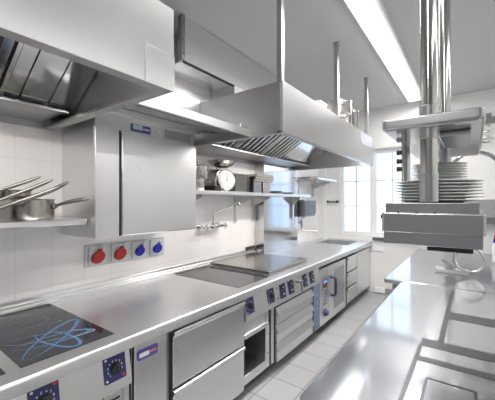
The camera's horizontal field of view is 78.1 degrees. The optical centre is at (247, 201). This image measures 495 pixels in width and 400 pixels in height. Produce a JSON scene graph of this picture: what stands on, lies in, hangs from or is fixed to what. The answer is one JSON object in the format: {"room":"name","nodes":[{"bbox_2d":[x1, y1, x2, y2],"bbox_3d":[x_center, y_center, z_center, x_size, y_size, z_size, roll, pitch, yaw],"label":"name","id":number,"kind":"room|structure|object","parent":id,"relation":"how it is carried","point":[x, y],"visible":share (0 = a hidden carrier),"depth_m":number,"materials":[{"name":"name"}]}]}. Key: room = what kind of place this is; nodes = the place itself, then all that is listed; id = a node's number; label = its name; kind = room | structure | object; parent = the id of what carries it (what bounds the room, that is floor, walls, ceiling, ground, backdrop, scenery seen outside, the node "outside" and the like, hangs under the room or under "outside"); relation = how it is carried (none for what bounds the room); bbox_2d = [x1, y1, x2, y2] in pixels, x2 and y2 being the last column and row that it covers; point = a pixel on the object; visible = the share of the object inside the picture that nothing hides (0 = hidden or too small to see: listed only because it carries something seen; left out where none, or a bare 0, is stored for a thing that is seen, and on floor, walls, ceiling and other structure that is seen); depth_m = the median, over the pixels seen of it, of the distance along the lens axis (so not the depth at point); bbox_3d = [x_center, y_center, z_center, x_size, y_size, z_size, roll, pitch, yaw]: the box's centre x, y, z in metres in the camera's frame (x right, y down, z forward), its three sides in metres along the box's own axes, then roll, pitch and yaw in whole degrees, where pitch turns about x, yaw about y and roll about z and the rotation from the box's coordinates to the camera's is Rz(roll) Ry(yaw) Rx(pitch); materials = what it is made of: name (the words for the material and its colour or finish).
{"room":"commercial kitchen","nodes":[
{"label":"commercial kitchen","id":0,"kind":"room"},
{"bbox_2d":[0,37,318,301],"bbox_3d":[-0.911,-0.025,2.937,0.150,3.250,8.350,0,0,36],"label":"wall","id":1,"kind":"structure","parent":0,"point":[34,260],"depth_m":2.21,"materials":[{"name":"tile"}]},
{"bbox_2d":[0,217,86,228],"bbox_3d":[-1.724,0.292,1.377,0.389,0.365,1.775,0,0,36],"label":"wall shelf","id":2,"kind":"object","parent":1,"relation":"attached to","point":[57,221],"visible":1,"depth_m":1.79,"materials":[{"name":"metal"}]},
{"bbox_2d":[0,186,59,209],"bbox_3d":[-1.412,0.008,1.740,0.547,0.204,0.272,0,0,-41],"label":"saucepan","id":3,"kind":"object","parent":2,"relation":"on","point":[36,195],"visible":1,"depth_m":1.73,"materials":[{"name":"metal"}]},
{"bbox_2d":[0,179,52,201],"bbox_3d":[-1.393,-0.048,1.669,0.503,0.181,0.252,0,0,-9],"label":"saucepan","id":4,"kind":"object","parent":3,"relation":"on","point":[38,185],"visible":1,"depth_m":1.74,"materials":[{"name":"metal"}]},
{"bbox_2d":[0,176,40,191],"bbox_3d":[-1.457,-0.083,1.732,0.232,0.145,0.435,0,0,42],"label":"saucepan","id":5,"kind":"object","parent":4,"relation":"on","point":[38,177],"visible":1,"depth_m":1.75,"materials":[{"name":"metal"}]},
{"bbox_2d":[9,197,89,220],"bbox_3d":[-1.242,0.041,1.934,0.430,0.139,0.236,0,0,-27],"label":"saucepan","id":6,"kind":"object","parent":2,"relation":"on","point":[34,209],"visible":0.88,"depth_m":1.81,"materials":[{"name":"metal"}]},
{"bbox_2d":[0,181,68,198],"bbox_3d":[-1.326,-0.067,1.906,0.393,0.125,0.182,0,0,-21],"label":"saucepan","id":7,"kind":"object","parent":6,"relation":"on","point":[4,193],"visible":0.44,"depth_m":1.82,"materials":[{"name":"metal"}]},
{"bbox_2d":[0,0,174,130],"bbox_3d":[-1.458,-0.692,0.966,1.302,0.379,2.027,0,0,36],"label":"extraction hood","id":8,"kind":"object","parent":1,"relation":"attached to","point":[92,58],"visible":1,"depth_m":1.32,"materials":[{"name":"metal"}]},
{"bbox_2d":[84,237,163,267],"bbox_3d":[-1.009,0.421,2.623,0.063,0.168,0.744,0,0,36],"label":"panel","id":9,"kind":"object","parent":1,"relation":"attached to","point":[107,253],"visible":1,"depth_m":2.54,"materials":[{"name":"grey plastic"}]},
{"bbox_2d":[88,245,105,265],"bbox_3d":[-1.170,0.422,2.394,0.051,0.144,0.140,0,0,36],"label":"outlet","id":10,"kind":"object","parent":9,"relation":"attached to","point":[96,253],"depth_m":2.38,"materials":[{"name":"red plastic"}]},
{"bbox_2d":[111,243,126,261],"bbox_3d":[-1.060,0.422,2.544,0.051,0.144,0.140,0,0,36],"label":"outlet","id":11,"kind":"object","parent":9,"relation":"attached to","point":[118,250],"depth_m":2.53,"materials":[{"name":"red plastic"}]},
{"bbox_2d":[131,241,145,258],"bbox_3d":[-0.949,0.422,2.694,0.051,0.144,0.140,0,0,36],"label":"outlet","id":12,"kind":"object","parent":9,"relation":"attached to","point":[138,248],"depth_m":2.68,"materials":[{"name":"blue plastic"}]},
{"bbox_2d":[150,239,162,255],"bbox_3d":[-0.839,0.422,2.844,0.051,0.144,0.140,0,0,36],"label":"outlet","id":13,"kind":"object","parent":9,"relation":"attached to","point":[156,245],"depth_m":2.83,"materials":[{"name":"blue plastic"}]},
{"bbox_2d":[62,113,195,238],"bbox_3d":[-0.893,-0.177,2.416,0.493,0.825,0.863,0,0,36],"label":"upper cabinet","id":14,"kind":"object","parent":1,"relation":"attached to","point":[137,177],"visible":0.96,"depth_m":2.13,"materials":[{"name":"metal"}]},
{"bbox_2d":[165,130,190,142],"bbox_3d":[-0.564,-0.532,2.486,0.004,0.065,0.265,0,0,36],"label":"vent grille","id":15,"kind":"object","parent":14,"relation":"attached to","point":[175,136],"depth_m":2.48,"materials":[{"name":"grey metal"}]},
{"bbox_2d":[175,85,210,102],"bbox_3d":[-0.997,-1.038,2.684,0.012,0.275,1.940,0,0,36],"label":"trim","id":16,"kind":"structure","parent":1,"relation":"attached to","point":[179,89],"depth_m":3.22,"materials":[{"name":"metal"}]},
{"bbox_2d":[196,202,240,230],"bbox_3d":[-0.312,0.152,3.369,0.299,0.306,0.406,0,0,36],"label":"tap","id":17,"kind":"object","parent":1,"relation":"attached to","point":[213,225],"visible":1,"depth_m":3.39,"materials":[{"name":"silver metal"}]},
{"bbox_2d":[196,190,310,221],"bbox_3d":[0.088,0.071,3.872,0.349,0.367,2.620,0,0,36],"label":"wall shelf","id":18,"kind":"object","parent":1,"relation":"attached to","point":[241,197],"visible":0.73,"depth_m":3.80,"materials":[{"name":"metal"}]},
{"bbox_2d":[196,179,210,189],"bbox_3d":[-0.510,-0.170,3.051,0.283,0.116,0.182,0,0,-15],"label":"stock pot","id":19,"kind":"object","parent":18,"relation":"on","point":[200,183],"visible":0.4,"depth_m":2.99,"materials":[{"name":"metal"}]},
{"bbox_2d":[196,162,213,179],"bbox_3d":[-0.499,-0.319,3.067,0.251,0.177,0.284,0,0,36],"label":"stock pot","id":20,"kind":"object","parent":19,"relation":"on","point":[202,170],"visible":0.6,"depth_m":2.99,"materials":[{"name":"metal"}]},
{"bbox_2d":[205,159,235,190],"bbox_3d":[-0.288,-0.277,3.304,0.320,0.329,0.340,0,0,36],"label":"kitchen scale","id":21,"kind":"object","parent":18,"relation":"on","point":[221,180],"visible":0.92,"depth_m":3.22,"materials":[{"name":"metal"}]},
{"bbox_2d":[207,159,235,168],"bbox_3d":[-0.282,-0.405,3.312,0.320,0.073,0.320,0,0,36],"label":"bowl","id":22,"kind":"object","parent":21,"relation":"on","point":[217,163],"depth_m":3.22,"materials":[{"name":"metal"}]},
{"bbox_2d":[247,181,260,192],"bbox_3d":[0.031,-0.179,3.761,0.254,0.135,0.189,0,0,36],"label":"pan","id":23,"kind":"object","parent":18,"relation":"on","point":[255,186],"visible":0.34,"depth_m":3.66,"materials":[{"name":"metal"}]},
{"bbox_2d":[247,179,272,182],"bbox_3d":[0.106,-0.264,3.864,0.274,0.027,0.434,0,0,36],"label":"pan","id":24,"kind":"object","parent":23,"relation":"on","point":[258,180],"visible":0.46,"depth_m":3.74,"materials":[{"name":"metal"}]},
{"bbox_2d":[247,176,274,179],"bbox_3d":[0.118,-0.293,3.880,0.274,0.027,0.434,0,0,36],"label":"pan","id":25,"kind":"object","parent":24,"relation":"on","point":[250,177],"visible":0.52,"depth_m":3.72,"materials":[{"name":"metal"}]},
{"bbox_2d":[247,174,272,177],"bbox_3d":[0.124,-0.324,3.888,0.274,0.027,0.394,0,0,36],"label":"pan","id":26,"kind":"object","parent":25,"relation":"on","point":[259,175],"visible":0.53,"depth_m":3.73,"materials":[{"name":"metal"}]},
{"bbox_2d":[261,182,268,192],"bbox_3d":[0.143,-0.179,3.914,0.254,0.135,0.169,0,0,36],"label":"pan","id":27,"kind":"object","parent":18,"relation":"on","point":[264,185],"visible":0.42,"depth_m":3.81,"materials":[{"name":"metal"}]},
{"bbox_3d":[-0.148,-0.122,3.586,0.240,0.020,0.270,0,0,36],"label":"serving tray","id":28,"kind":"object","parent":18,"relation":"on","visible":0},
{"bbox_2d":[230,188,249,190],"bbox_3d":[-0.148,-0.143,3.586,0.240,0.020,0.270,0,0,36],"label":"serving tray","id":29,"kind":"object","parent":28,"relation":"on","point":[232,188],"visible":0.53,"depth_m":3.51,"materials":[{"name":"grey metal"}]},
{"bbox_2d":[298,200,315,216],"bbox_3d":[0.939,0.102,5.108,0.252,0.275,0.460,0,0,36],"label":"dispenser","id":30,"kind":"object","parent":1,"relation":"attached to","point":[306,208],"visible":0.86,"depth_m":4.91,"materials":[{"name":"metal"}]},
{"bbox_2d":[298,217,318,231],"bbox_3d":[0.998,0.376,5.107,0.384,0.257,0.118,0,0,13],"label":"tap","id":31,"kind":"object","parent":1,"relation":"attached to","point":[301,220],"visible":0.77,"depth_m":5.10,"materials":[{"name":"silver metal"}]},
{"bbox_2d":[298,177,335,195],"bbox_3d":[1.214,-0.253,5.352,0.409,0.295,0.820,0,0,36],"label":"wall shelf","id":32,"kind":"object","parent":1,"relation":"attached to","point":[317,182],"visible":0.9,"depth_m":5.22,"materials":[{"name":"metal"}]},
{"bbox_2d":[298,176,324,178],"bbox_3d":[1.109,-0.402,5.231,0.375,0.033,0.480,0,0,36],"label":"pan","id":33,"kind":"object","parent":32,"relation":"on","point":[310,176],"visible":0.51,"depth_m":5.04,"materials":[{"name":"metal"}]},
{"bbox_2d":[254,161,297,253],"bbox_3d":[0.447,0.150,4.526,0.155,2.900,0.980,0,0,36],"label":"pillar","id":34,"kind":"structure","parent":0,"point":[274,228],"depth_m":4.35,"materials":[{"name":"metal"}]},
{"bbox_2d":[233,290,388,399],"bbox_3d":[1.203,1.650,1.381,5.400,0.100,8.350,0,0,36],"label":"floor","id":35,"kind":"structure","parent":0,"point":[288,378],"depth_m":3.16,"materials":[{"name":"tile"}]},
{"bbox_2d":[12,349,131,399],"bbox_3d":[-1.525,1.181,1.146,0.965,0.838,1.838,0,0,36],"label":"stove","id":36,"kind":"object","parent":35,"relation":"on","point":[110,378],"visible":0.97,"depth_m":1.47,"materials":[{"name":"metal"}]},
{"bbox_2d":[106,390,120,399],"bbox_3d":[-0.681,1.140,1.558,0.005,0.320,0.078,0,0,36],"label":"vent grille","id":37,"kind":"object","parent":36,"relation":"attached to","point":[116,395],"depth_m":1.56,"materials":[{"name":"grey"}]},
{"bbox_2d":[0,238,371,399],"bbox_3d":[-0.120,0.745,3.066,0.968,0.310,6.597,0,0,36],"label":"countertop","id":38,"kind":"structure","parent":36,"relation":"on","point":[142,307],"depth_m":2.11,"materials":[{"name":"metal"}]},
{"bbox_2d":[0,303,113,367],"bbox_3d":[-1.155,0.698,1.690,0.805,0.003,0.417,0,0,36],"label":"induction hob","id":39,"kind":"object","parent":38,"relation":"in","point":[29,336],"visible":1,"depth_m":1.62,"materials":[{"name":"black glass"}]},
{"bbox_2d":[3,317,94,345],"bbox_3d":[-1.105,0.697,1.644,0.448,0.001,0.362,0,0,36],"label":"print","id":40,"kind":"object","parent":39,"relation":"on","point":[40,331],"depth_m":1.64,"materials":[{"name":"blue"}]},
{"bbox_2d":[13,319,90,359],"bbox_3d":[-0.984,0.697,1.571,0.381,0.001,0.369,0,0,36],"label":"print","id":41,"kind":"object","parent":39,"relation":"on","point":[45,342],"depth_m":1.55,"materials":[{"name":"blue"}]},
{"bbox_2d":[175,266,268,287],"bbox_3d":[-0.260,0.698,2.907,0.805,0.003,0.465,0,0,36],"label":"induction hob","id":42,"kind":"object","parent":38,"relation":"in","point":[237,279],"visible":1,"depth_m":2.86,"materials":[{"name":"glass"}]},
{"bbox_2d":[210,252,306,274],"bbox_3d":[0.145,0.683,3.482,0.775,0.034,0.840,0,0,36],"label":"griddle plate","id":43,"kind":"object","parent":38,"relation":"on","point":[262,263],"visible":1,"depth_m":3.36,"materials":[{"name":"metal"}]},
{"bbox_2d":[314,239,359,244],"bbox_3d":[1.564,0.797,5.330,0.600,0.206,0.600,0,0,36],"label":"sink","id":44,"kind":"object","parent":38,"relation":"in","point":[325,241],"depth_m":5.53,"materials":[{"name":"metal"}]},
{"bbox_2d":[129,332,168,399],"bbox_3d":[-0.909,1.182,2.008,0.935,0.836,0.244,0,0,36],"label":"base cabinet","id":45,"kind":"object","parent":35,"relation":"on","point":[149,360],"visible":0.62,"depth_m":1.72,"materials":[{"name":"metal"}]},
{"bbox_2d":[169,301,245,399],"bbox_3d":[-0.610,1.182,2.404,0.948,0.836,0.741,0,0,36],"label":"drawers","id":46,"kind":"object","parent":35,"relation":"on","point":[206,354],"visible":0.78,"depth_m":2.11,"materials":[{"name":"metal"}]},
{"bbox_2d":[242,287,276,389],"bbox_3d":[-0.241,1.180,2.889,0.965,0.840,0.468,0,0,36],"label":"base cabinet","id":47,"kind":"object","parent":35,"relation":"on","point":[258,308],"visible":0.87,"depth_m":2.71,"materials":[{"name":"metal"}]},
{"bbox_2d":[266,268,320,370],"bbox_3d":[0.214,1.181,3.480,0.999,0.838,1.016,0,0,36],"label":"base cabinet","id":48,"kind":"object","parent":35,"relation":"on","point":[297,309],"visible":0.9,"depth_m":3.12,"materials":[{"name":"metal"}]},
{"bbox_2d":[319,257,345,326],"bbox_3d":[0.826,1.182,4.270,0.968,0.836,0.966,0,0,36],"label":"oven","id":49,"kind":"object","parent":35,"relation":"on","point":[333,274],"visible":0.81,"depth_m":3.94,"materials":[{"name":"metal"}]},
{"bbox_2d":[340,252,357,310],"bbox_3d":[1.217,1.182,4.885,0.948,0.836,0.479,0,0,36],"label":"base cabinet","id":50,"kind":"object","parent":35,"relation":"on","point":[351,260],"visible":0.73,"depth_m":4.59,"materials":[{"name":"metal"}]},
{"bbox_2d":[351,247,369,301],"bbox_3d":[1.580,1.182,5.381,0.946,0.836,0.740,0,0,36],"label":"base cabinet","id":51,"kind":"object","parent":35,"relation":"on","point":[363,257],"visible":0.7,"depth_m":5.10,"materials":[{"name":"metal"}]},
{"bbox_2d":[300,282,494,399],"bbox_3d":[1.271,1.149,1.520,1.255,0.901,2.015,0,0,36],"label":"island table","id":52,"kind":"object","parent":35,"relation":"on","point":[423,342],"visible":1,"depth_m":1.40,"materials":[{"name":"metal"}]},
{"bbox_2d":[384,248,494,293],"bbox_3d":[2.483,1.150,3.288,1.400,0.900,2.260,0,0,36],"label":"island table","id":53,"kind":"object","parent":35,"relation":"on","point":[419,268],"visible":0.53,"depth_m":2.99,"materials":[{"name":"metal"}]},
{"bbox_2d":[435,151,494,275],"bbox_3d":[2.146,0.102,2.959,0.548,1.196,0.170,0,0,36],"label":"tap","id":54,"kind":"object","parent":53,"relation":"on","point":[450,261],"visible":0.57,"depth_m":2.99,"materials":[{"name":"grey metal"}]},
{"bbox_2d":[492,235,494,262],"bbox_3d":[2.886,0.540,3.525,0.096,0.320,0.096,0,0,36],"label":"bottle","id":55,"kind":"object","parent":53,"relation":"on","point":[493,245],"visible":1,"depth_m":3.52,"materials":[{"name":"white plastic"}]},
{"bbox_2d":[159,0,494,111],"bbox_3d":[1.203,-1.700,1.381,5.400,0.100,8.350,0,0,36],"label":"ceiling","id":56,"kind":"structure","parent":0,"point":[311,27],"depth_m":3.10,"materials":[{"name":"grey paint"}]},
{"bbox_2d":[175,13,314,100],"bbox_3d":[0.240,-1.268,4.045,0.368,0.756,3.200,0,0,36],"label":"duct boxing","id":57,"kind":"object","parent":56,"relation":"attached to","point":[206,61],"visible":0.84,"depth_m":3.08,"materials":[{"name":"metal"}]},
{"bbox_2d":[169,0,372,169],"bbox_3d":[0.472,-1.077,3.589,1.302,1.145,2.500,0,0,36],"label":"extraction hood","id":58,"kind":"object","parent":56,"relation":"hanging from","point":[288,127],"visible":0.93,"depth_m":2.71,"materials":[{"name":"metal"}]},
{"bbox_2d":[110,91,251,136],"bbox_3d":[-0.495,-0.703,2.134,0.583,0.395,0.995,0,0,36],"label":"ledge","id":59,"kind":"object","parent":58,"relation":"attached to","point":[176,110],"visible":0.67,"depth_m":2.14,"materials":[{"name":"metal"}]},
{"bbox_2d":[316,100,326,107],"bbox_3d":[0.714,-0.950,3.163,0.170,0.140,0.190,0,0,36],"label":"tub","id":60,"kind":"object","parent":58,"relation":"on","point":[320,102],"visible":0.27,"depth_m":3.08,"materials":[{"name":"white"}]},
{"bbox_2d":[339,113,351,123],"bbox_3d":[1.130,-0.966,3.762,0.312,0.171,0.382,0,0,36],"label":"stock pot","id":61,"kind":"object","parent":58,"relation":"on","point":[347,117],"visible":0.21,"depth_m":3.62,"materials":[{"name":"metal"}]},
{"bbox_2d":[326,99,351,113],"bbox_3d":[1.130,-1.137,3.762,0.312,0.171,0.382,0,0,36],"label":"stock pot","id":62,"kind":"object","parent":61,"relation":"on","point":[345,105],"visible":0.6,"depth_m":3.63,"materials":[{"name":"metal"}]},
{"bbox_2d":[352,110,358,127],"bbox_3d":[1.419,-1.048,4.071,0.124,0.335,0.124,0,0,36],"label":"utensil canister","id":63,"kind":"object","parent":58,"relation":"on","point":[354,112],"visible":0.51,"depth_m":4.01,"materials":[{"name":"metal"}]},
{"bbox_2d":[344,0,419,101],"bbox_3d":[1.296,-1.617,2.958,0.230,0.066,4.540,0,0,36],"label":"ceiling light","id":64,"kind":"object","parent":56,"relation":"attached to","point":[372,17],"visible":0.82,"depth_m":3.03,"materials":[{"name":"white paint"}]},
{"bbox_2d":[380,0,491,253],"bbox_3d":[0.883,-0.725,1.395,0.332,1.850,0.927,0,0,36],"label":"gantry","id":65,"kind":"object","parent":56,"relation":"hanging from","point":[439,133],"visible":0.87,"depth_m":1.05,"materials":[{"name":"metal"}]},
{"bbox_2d":[386,203,479,213],"bbox_3d":[0.883,0.022,1.399,0.276,0.039,0.896,0,0,36],"label":"tray","id":66,"kind":"object","parent":65,"relation":"on","point":[391,208],"depth_m":1.03,"materials":[{"name":"metal"}]},
{"bbox_2d":[382,107,485,157],"bbox_3d":[0.885,-0.280,1.398,0.304,0.035,0.920,0,0,36],"label":"shelf","id":67,"kind":"object","parent":65,"relation":"attached to","point":[405,131],"depth_m":1.08,"materials":[{"name":"metal"}]},
{"bbox_2d":[396,199,483,202],"bbox_3d":[0.754,-0.004,1.219,0.302,0.013,0.302,0,0,36],"label":"plate","id":68,"kind":"object","parent":65,"relation":"on","point":[409,200],"visible":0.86,"depth_m":1.13,"materials":[{"name":"white ceramic"}]},
{"bbox_2d":[395,196,483,198],"bbox_3d":[0.754,-0.015,1.218,0.302,0.013,0.302,0,0,36],"label":"plate","id":69,"kind":"object","parent":68,"relation":"on","point":[407,197],"visible":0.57,"depth_m":1.12,"materials":[{"name":"white ceramic"}]},
{"bbox_2d":[394,192,483,195],"bbox_3d":[0.755,-0.027,1.219,0.302,0.013,0.302,0,0,36],"label":"plate","id":70,"kind":"object","parent":69,"relation":"on","point":[440,193],"visible":0.55,"depth_m":1.11,"materials":[{"name":"white ceramic"}]},
{"bbox_2d":[394,189,482,192],"bbox_3d":[0.754,-0.039,1.221,0.302,0.013,0.302,0,0,36],"label":"plate","id":71,"kind":"object","parent":70,"relation":"on","point":[440,190],"visible":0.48,"depth_m":1.11,"materials":[{"name":"white ceramic"}]},
{"bbox_2d":[394,186,482,189],"bbox_3d":[0.753,-0.051,1.221,0.302,0.013,0.302,0,0,36],"label":"plate","id":72,"kind":"object","parent":71,"relation":"on","point":[440,187],"visible":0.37,"depth_m":1.12,"materials":[{"name":"white ceramic"}]},
{"bbox_2d":[394,182,482,186],"bbox_3d":[0.753,-0.063,1.220,0.302,0.013,0.302,0,0,36],"label":"plate","id":73,"kind":"object","parent":72,"relation":"on","point":[442,183],"visible":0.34,"depth_m":1.12,"materials":[{"name":"white ceramic"}]},
{"bbox_2d":[395,179,483,183],"bbox_3d":[0.756,-0.074,1.221,0.302,0.013,0.302,0,0,36],"label":"plate","id":74,"kind":"object","parent":73,"relation":"on","point":[440,180],"visible":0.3,"depth_m":1.11,"materials":[{"name":"white ceramic"}]},
{"bbox_2d":[439,129,471,147],"bbox_3d":[0.831,-0.247,1.214,0.100,0.019,0.300,0,0,36],"label":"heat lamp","id":75,"kind":"object","parent":65,"relation":"on","point":[455,138],"depth_m":1.14,"materials":[{"name":"metal"}]},
{"bbox_3d":[0.978,-0.004,1.564,0.240,0.013,0.240,0,0,36],"label":"plate","id":76,"kind":"object","parent":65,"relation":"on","visible":0},
{"bbox_3d":[0.981,-0.017,1.565,0.240,0.013,0.240,0,0,36],"label":"plate","id":77,"kind":"object","parent":76,"relation":"on","visible":0},
{"bbox_3d":[0.980,-0.030,1.563,0.240,0.013,0.240,0,0,36],"label":"plate","id":78,"kind":"object","parent":77,"relation":"on","visible":0},
{"bbox_3d":[0.980,-0.043,1.561,0.240,0.013,0.240,0,0,36],"label":"plate","id":79,"kind":"object","parent":78,"relation":"on","visible":0},
{"bbox_3d":[0.980,-0.056,1.562,0.240,0.013,0.240,0,0,36],"label":"plate","id":80,"kind":"object","parent":79,"relation":"on","visible":0},
{"bbox_3d":[0.978,-0.069,1.563,0.240,0.013,0.240,0,0,36],"label":"plate","id":81,"kind":"object","parent":80,"relation":"on","visible":0},
{"bbox_3d":[0.980,-0.082,1.565,0.240,0.013,0.240,0,0,36],"label":"plate","id":82,"kind":"object","parent":81,"relation":"on","visible":0},
{"bbox_3d":[0.979,-0.095,1.565,0.240,0.013,0.240,0,0,36],"label":"plate","id":83,"kind":"object","parent":82,"relation":"on","visible":0},
{"bbox_2d":[412,178,466,180],"bbox_3d":[0.980,-0.108,1.563,0.240,0.013,0.240,0,0,36],"label":"plate","id":84,"kind":"object","parent":83,"relation":"on","point":[439,178],"visible":0.1,"depth_m":1.45,"materials":[{"name":"white ceramic"}]},
{"bbox_2d":[412,175,466,178],"bbox_3d":[0.979,-0.121,1.562,0.240,0.013,0.240,0,0,36],"label":"plate","id":85,"kind":"object","parent":84,"relation":"on","point":[440,176],"visible":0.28,"depth_m":1.47,"materials":[{"name":"white ceramic"}]},
{"bbox_2d":[412,172,466,176],"bbox_3d":[0.978,-0.134,1.564,0.240,0.013,0.240,0,0,36],"label":"plate","id":86,"kind":"object","parent":85,"relation":"on","point":[446,173],"visible":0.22,"depth_m":1.48,"materials":[{"name":"white ceramic"}]},
{"bbox_2d":[412,170,466,173],"bbox_3d":[0.980,-0.147,1.563,0.240,0.013,0.240,0,0,36],"label":"plate","id":87,"kind":"object","parent":86,"relation":"on","point":[439,171],"visible":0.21,"depth_m":1.47,"materials":[{"name":"white ceramic"}]},
{"bbox_2d":[412,167,466,171],"bbox_3d":[0.979,-0.160,1.564,0.240,0.013,0.240,0,0,36],"label":"plate","id":88,"kind":"object","parent":87,"relation":"on","point":[439,168],"visible":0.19,"depth_m":1.47,"materials":[{"name":"white ceramic"}]},
{"bbox_2d":[412,164,466,169],"bbox_3d":[0.979,-0.173,1.563,0.240,0.013,0.240,0,0,36],"label":"plate","id":89,"kind":"object","parent":88,"relation":"on","point":[441,165],"visible":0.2,"depth_m":1.47,"materials":[{"name":"white ceramic"}]},
{"bbox_2d":[412,161,467,166],"bbox_3d":[0.981,-0.186,1.564,0.240,0.013,0.240,0,0,36],"label":"plate","id":90,"kind":"object","parent":89,"relation":"on","point":[448,162],"visible":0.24,"depth_m":1.47,"materials":[{"name":"white ceramic"}]},
{"bbox_2d":[327,89,494,291],"bbox_3d":[3.589,-0.025,4.622,5.100,3.250,0.300,0,0,36],"label":"wall","id":91,"kind":"structure","parent":0,"point":[479,166],"depth_m":5.21,"materials":[{"name":"paint"}]},
{"bbox_2d":[319,169,326,237],"bbox_3d":[1.469,-0.465,5.934,0.130,2.330,0.100,0,0,36],"label":"trim","id":92,"kind":"structure","parent":91,"relation":"attached to","point":[322,172],"depth_m":5.89,"materials":[{"name":"white paint"}]},
{"bbox_2d":[341,165,372,235],"bbox_3d":[2.040,-0.150,5.681,0.590,1.540,0.070,0,0,36],"label":"window","id":93,"kind":"structure","parent":91,"relation":"in","point":[343,231],"depth_m":5.67,"materials":[{"name":"white"}]},
{"bbox_2d":[373,246,382,251],"bbox_3d":[2.298,0.825,5.373,0.170,0.090,0.019,0,0,36],"label":"wall socket","id":94,"kind":"object","parent":91,"relation":"attached to","point":[375,248],"visible":1,"depth_m":5.36,"materials":[{"name":"white plastic"}]},
{"bbox_2d":[372,237,383,240],"bbox_3d":[2.508,0.647,5.213,0.700,0.045,0.090,0,0,36],"label":"trim","id":95,"kind":"structure","parent":91,"relation":"attached to","point":[373,238],"depth_m":5.33,"materials":[{"name":"grey"}]},
{"bbox_2d":[374,287,384,293],"bbox_3d":[2.313,1.540,5.336,0.170,0.090,0.037,0,0,36],"label":"wall socket","id":96,"kind":"object","parent":91,"relation":"attached to","point":[376,289],"visible":1,"depth_m":5.32,"materials":[{"name":"white plastic"}]},
{"bbox_2d":[374,286,393,294],"bbox_3d":[2.562,1.550,5.184,0.780,0.100,0.012,0,0,36],"label":"baseboard","id":97,"kind":"structure","parent":91,"relation":"attached to","point":[387,291],"depth_m":5.27,"materials":[{"name":"grey tile"}]},
{"bbox_2d":[373,148,413,236],"bbox_3d":[2.539,-0.150,5.314,0.650,1.540,0.070,0,0,36],"label":"window","id":98,"kind":"structure","parent":91,"relation":"in","point":[375,233],"depth_m":5.45,"materials":[{"name":"white"}]},
{"bbox_2d":[373,133,494,148],"bbox_3d":[3.644,-0.970,4.377,4.720,0.060,0.030,0,0,36],"label":"trim","id":99,"kind":"structure","parent":91,"relation":"attached to","point":[492,135],"depth_m":5.21,"materials":[{"name":"white paint"}]},
{"bbox_2d":[464,199,494,223],"bbox_3d":[4.076,0.138,3.977,2.550,0.355,0.159,0,0,36],"label":"wall ledge","id":100,"kind":"object","parent":91,"relation":"attached to","point":[487,206],"visible":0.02,"depth_m":4.45,"materials":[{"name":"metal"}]},
{"bbox_2d":[482,116,494,142],"bbox_3d":[3.947,-1.046,4.097,1.700,0.388,0.120,0,0,36],"label":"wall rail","id":101,"kind":"object","parent":91,"relation":"attached to","point":[488,120],"visible":0.34,"depth_m":4.41,"materials":[{"name":"metal"}]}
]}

